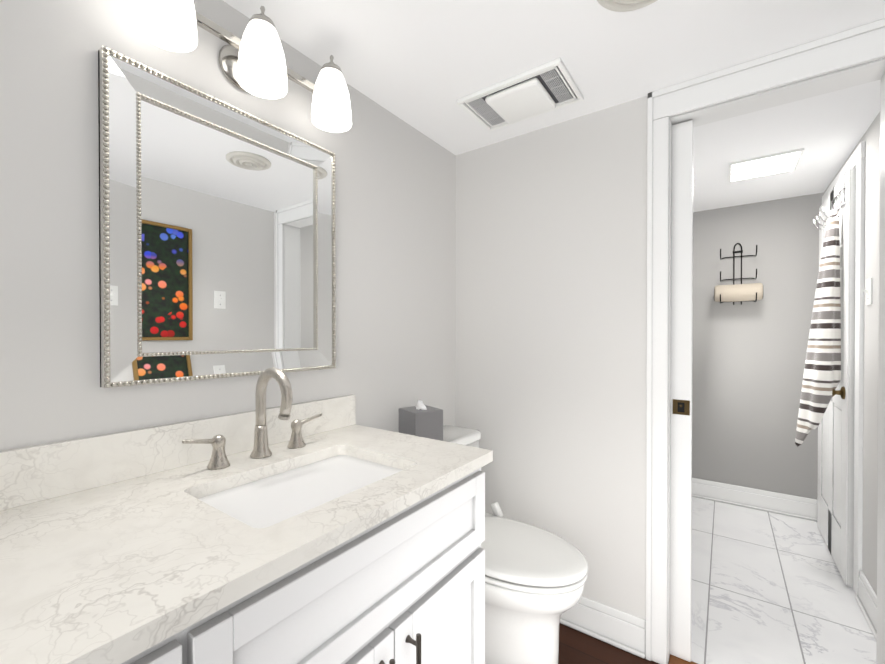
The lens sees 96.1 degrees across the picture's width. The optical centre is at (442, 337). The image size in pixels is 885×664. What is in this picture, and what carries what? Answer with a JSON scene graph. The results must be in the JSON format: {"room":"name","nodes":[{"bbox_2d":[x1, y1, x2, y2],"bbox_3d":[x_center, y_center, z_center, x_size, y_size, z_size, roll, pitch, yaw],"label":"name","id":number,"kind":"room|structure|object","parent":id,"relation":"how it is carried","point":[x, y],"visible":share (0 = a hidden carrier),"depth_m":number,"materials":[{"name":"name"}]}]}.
{"room":"bathroom","nodes":[
{"label":"bathroom","id":0,"kind":"room"},
{"bbox_2d":[0,0,455,450],"bbox_3d":[-0.714,0.073,1.028,0.120,2.300,2.765,0,0,35],"label":"wall","id":1,"kind":"structure","parent":0,"point":[395,249],"depth_m":0.96,"materials":[{"name":"grey paint"}]},
{"bbox_2d":[0,395,355,510],"bbox_3d":[-0.687,0.268,0.942,0.018,0.108,1.256,0,0,35],"label":"backsplash","id":2,"kind":"structure","parent":1,"relation":"attached to","point":[29,474],"depth_m":0.91,"materials":[{"name":"white stone"}]},
{"bbox_2d":[98,45,335,387],"bbox_3d":[-0.555,-0.259,1.112,0.035,0.733,0.622,0,0,35],"label":"vanity mirror","id":3,"kind":"object","parent":1,"relation":"attached to","point":[217,237],"visible":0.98,"depth_m":1.03,"materials":[{"name":"silver glass"}]},
{"bbox_2d":[129,0,351,132],"bbox_3d":[-0.497,-0.769,1.067,0.178,0.208,0.574,0,0,35],"label":"vanity light","id":4,"kind":"object","parent":1,"relation":"attached to","point":[252,61],"visible":1,"depth_m":1.02,"materials":[{"name":"white glass"}]},
{"bbox_2d":[456,96,646,619],"bbox_3d":[0.819,0.070,1.562,1.760,2.300,0.120,0,0,35],"label":"wall","id":5,"kind":"structure","parent":0,"point":[551,292],"depth_m":1.70,"materials":[{"name":"grey paint"}]},
{"bbox_2d":[560,596,645,657],"bbox_3d":[0.416,1.148,1.765,0.875,0.140,0.025,0,0,35],"label":"baseboard","id":6,"kind":"structure","parent":5,"relation":"attached to","point":[622,630],"depth_m":1.59,"materials":[{"name":"white wood"}]},
{"bbox_2d":[670,120,692,661],"bbox_3d":[0.677,0.203,1.659,0.618,2.009,0.040,0,0,35],"label":"pocket door","id":7,"kind":"structure","parent":5,"relation":"in","point":[681,381],"depth_m":1.49,"materials":[{"name":"white wood"}]},
{"bbox_2d":[668,654,697,663],"bbox_3d":[1.077,1.216,1.329,0.560,0.011,0.088,0,0,35],"label":"threshold","id":8,"kind":"object","parent":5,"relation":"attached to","point":[673,659],"depth_m":1.48,"materials":[{"name":"brown wood"}]},
{"bbox_2d":[646,19,884,663],"bbox_3d":[1.125,0.153,1.342,0.763,2.136,0.157,0,0,35],"label":"door frame","id":9,"kind":"structure","parent":5,"relation":"attached to","point":[843,60],"depth_m":1.44,"materials":[{"name":"white wood"}]},
{"bbox_2d":[223,0,884,154],"bbox_3d":[-0.028,-1.017,0.466,1.880,0.212,2.655,0,0,35],"label":"ceiling","id":10,"kind":"structure","parent":0,"point":[422,66],"depth_m":1.24,"materials":[{"name":"white paint"}]},
{"bbox_2d":[457,58,583,130],"bbox_3d":[0.297,-0.901,1.524,0.405,0.032,0.265,0,0,35],"label":"exhaust fan","id":11,"kind":"object","parent":10,"relation":"in","point":[543,88],"visible":1,"depth_m":1.48,"materials":[{"name":"white plastic"}]},
{"bbox_2d":[597,0,656,11],"bbox_3d":[0.498,-0.901,1.004,0.215,0.026,0.215,0,0,35],"label":"ceiling vent","id":12,"kind":"object","parent":10,"relation":"in","point":[621,5],"visible":1,"depth_m":1.08,"materials":[{"name":"grey plastic"}]},
{"bbox_2d":[559,497,876,663],"bbox_3d":[0.550,1.252,1.294,1.880,0.060,4.650,0,0,35],"label":"floor","id":13,"kind":"structure","parent":0,"point":[769,587],"depth_m":1.83,"materials":[{"name":"tile"}]},
{"bbox_2d":[96,455,492,663],"bbox_3d":[-0.447,0.789,0.776,0.606,0.872,1.224,0,0,35],"label":"bathroom vanity","id":14,"kind":"object","parent":13,"relation":"on","point":[341,537],"depth_m":0.76,"materials":[{"name":"wood"}]},
{"bbox_2d":[0,423,492,663],"bbox_3d":[-0.457,0.338,0.780,0.580,0.030,1.256,0,0,35],"label":"countertop","id":15,"kind":"structure","parent":14,"relation":"on","point":[86,576],"depth_m":0.63,"materials":[{"name":"white stone"}]},
{"bbox_2d":[182,367,321,469],"bbox_3d":[-0.447,0.200,1.044,0.160,0.242,0.389,0,0,35],"label":"faucet","id":16,"kind":"object","parent":15,"relation":"on","point":[220,460],"visible":1,"depth_m":1.05,"materials":[{"name":"silver metal"}]},
{"bbox_2d":[188,447,411,530],"bbox_3d":[-0.304,0.422,0.928,0.362,0.164,0.491,0,0,35],"label":"sink","id":17,"kind":"object","parent":15,"relation":"in","point":[264,498],"depth_m":0.94,"materials":[{"name":"white ceramic"}]},
{"bbox_2d":[443,425,587,663],"bbox_3d":[0.178,0.822,1.531,0.737,0.796,0.468,0,0,35],"label":"toilet","id":18,"kind":"object","parent":13,"relation":"on","point":[535,578],"visible":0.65,"depth_m":1.35,"materials":[{"name":"ceramic"}]},
{"bbox_2d":[399,400,442,440],"bbox_3d":[-0.088,0.336,1.596,0.132,0.172,0.132,0,0,-36],"label":"tissue box","id":19,"kind":"object","parent":18,"relation":"on","point":[420,419],"visible":0.88,"depth_m":1.55,"materials":[{"name":"silver metal"}]},
{"bbox_2d":[692,193,823,499],"bbox_3d":[1.983,0.060,3.046,1.580,2.300,0.120,0,0,35],"label":"wall","id":20,"kind":"structure","parent":0,"point":[748,361],"depth_m":2.81,"materials":[{"name":"grey paint"}]},
{"bbox_2d":[714,243,762,304],"bbox_3d":[2.083,-0.455,2.803,0.274,0.444,0.154,0,0,35],"label":"towel rack","id":21,"kind":"object","parent":20,"relation":"attached to","point":[741,293],"visible":1,"depth_m":2.77,"materials":[{"name":"black metal"}]},
{"bbox_2d":[714,283,762,301],"bbox_3d":[2.079,-0.312,2.798,0.274,0.122,0.137,0,0,35],"label":"towel","id":22,"kind":"object","parent":21,"relation":"hanging from","point":[741,292],"depth_m":2.75,"materials":[{"name":"beige fabric"}]},
{"bbox_2d":[693,80,880,211],"bbox_3d":[1.470,-1.040,2.316,1.580,0.190,1.895,0,0,35],"label":"ceiling","id":23,"kind":"structure","parent":0,"point":[826,131],"depth_m":1.94,"materials":[{"name":"white paint"}]},
{"bbox_2d":[729,148,803,181],"bbox_3d":[1.765,-0.938,2.189,0.304,0.012,0.304,0,0,35],"label":"ceiling light panel","id":24,"kind":"object","parent":23,"relation":"attached to","point":[778,163],"visible":0.96,"depth_m":2.16,"materials":[{"name":"white plastic"}]},
{"bbox_2d":[824,112,879,594],"bbox_3d":[2.068,0.068,1.904,0.120,2.300,1.885,0,0,35],"label":"wall","id":25,"kind":"structure","parent":0,"point":[871,137],"depth_m":1.74,"materials":[{"name":"grey paint"}]},
{"bbox_2d":[817,168,855,586],"bbox_3d":[2.157,0.194,2.231,0.103,2.018,0.730,0,0,35],"label":"door","id":26,"kind":"structure","parent":25,"relation":"in","point":[835,511],"depth_m":1.99,"materials":[{"name":"white wood"}]},
{"bbox_2d":[813,171,846,229],"bbox_3d":[2.042,-0.705,2.080,0.118,0.222,0.300,0,0,35],"label":"coat hook","id":27,"kind":"object","parent":26,"relation":"attached to","point":[834,201],"visible":0.71,"depth_m":2.03,"materials":[{"name":"silver metal"}]},
{"bbox_2d":[795,209,840,446],"bbox_3d":[1.959,-0.038,2.082,0.169,1.228,0.287,0,0,35],"label":"towel","id":28,"kind":"object","parent":27,"relation":"hanging from","point":[822,376],"visible":1,"depth_m":2.01,"materials":[{"name":"white fabric"}]},
{"bbox_2d":[822,141,864,595],"bbox_3d":[2.196,0.155,2.203,0.016,2.120,0.900,0,0,35],"label":"door frame","id":29,"kind":"structure","parent":25,"relation":"attached to","point":[856,159],"depth_m":1.84,"materials":[{"name":"white wood"}]},
{"bbox_2d":[855,570,876,640],"bbox_3d":[1.702,1.150,1.522,0.025,0.140,0.792,0,0,35],"label":"baseboard","id":30,"kind":"structure","parent":25,"relation":"attached to","point":[866,599],"depth_m":1.72,"materials":[{"name":"white wood"}]},
{"bbox_2d":[863,278,871,304],"bbox_3d":[1.882,-0.202,1.765,0.022,0.116,0.072,0,0,35],"label":"light switch","id":31,"kind":"object","parent":25,"relation":"attached to","point":[868,290],"visible":1,"depth_m":1.76,"materials":[{"name":"white plastic"}]}
]}

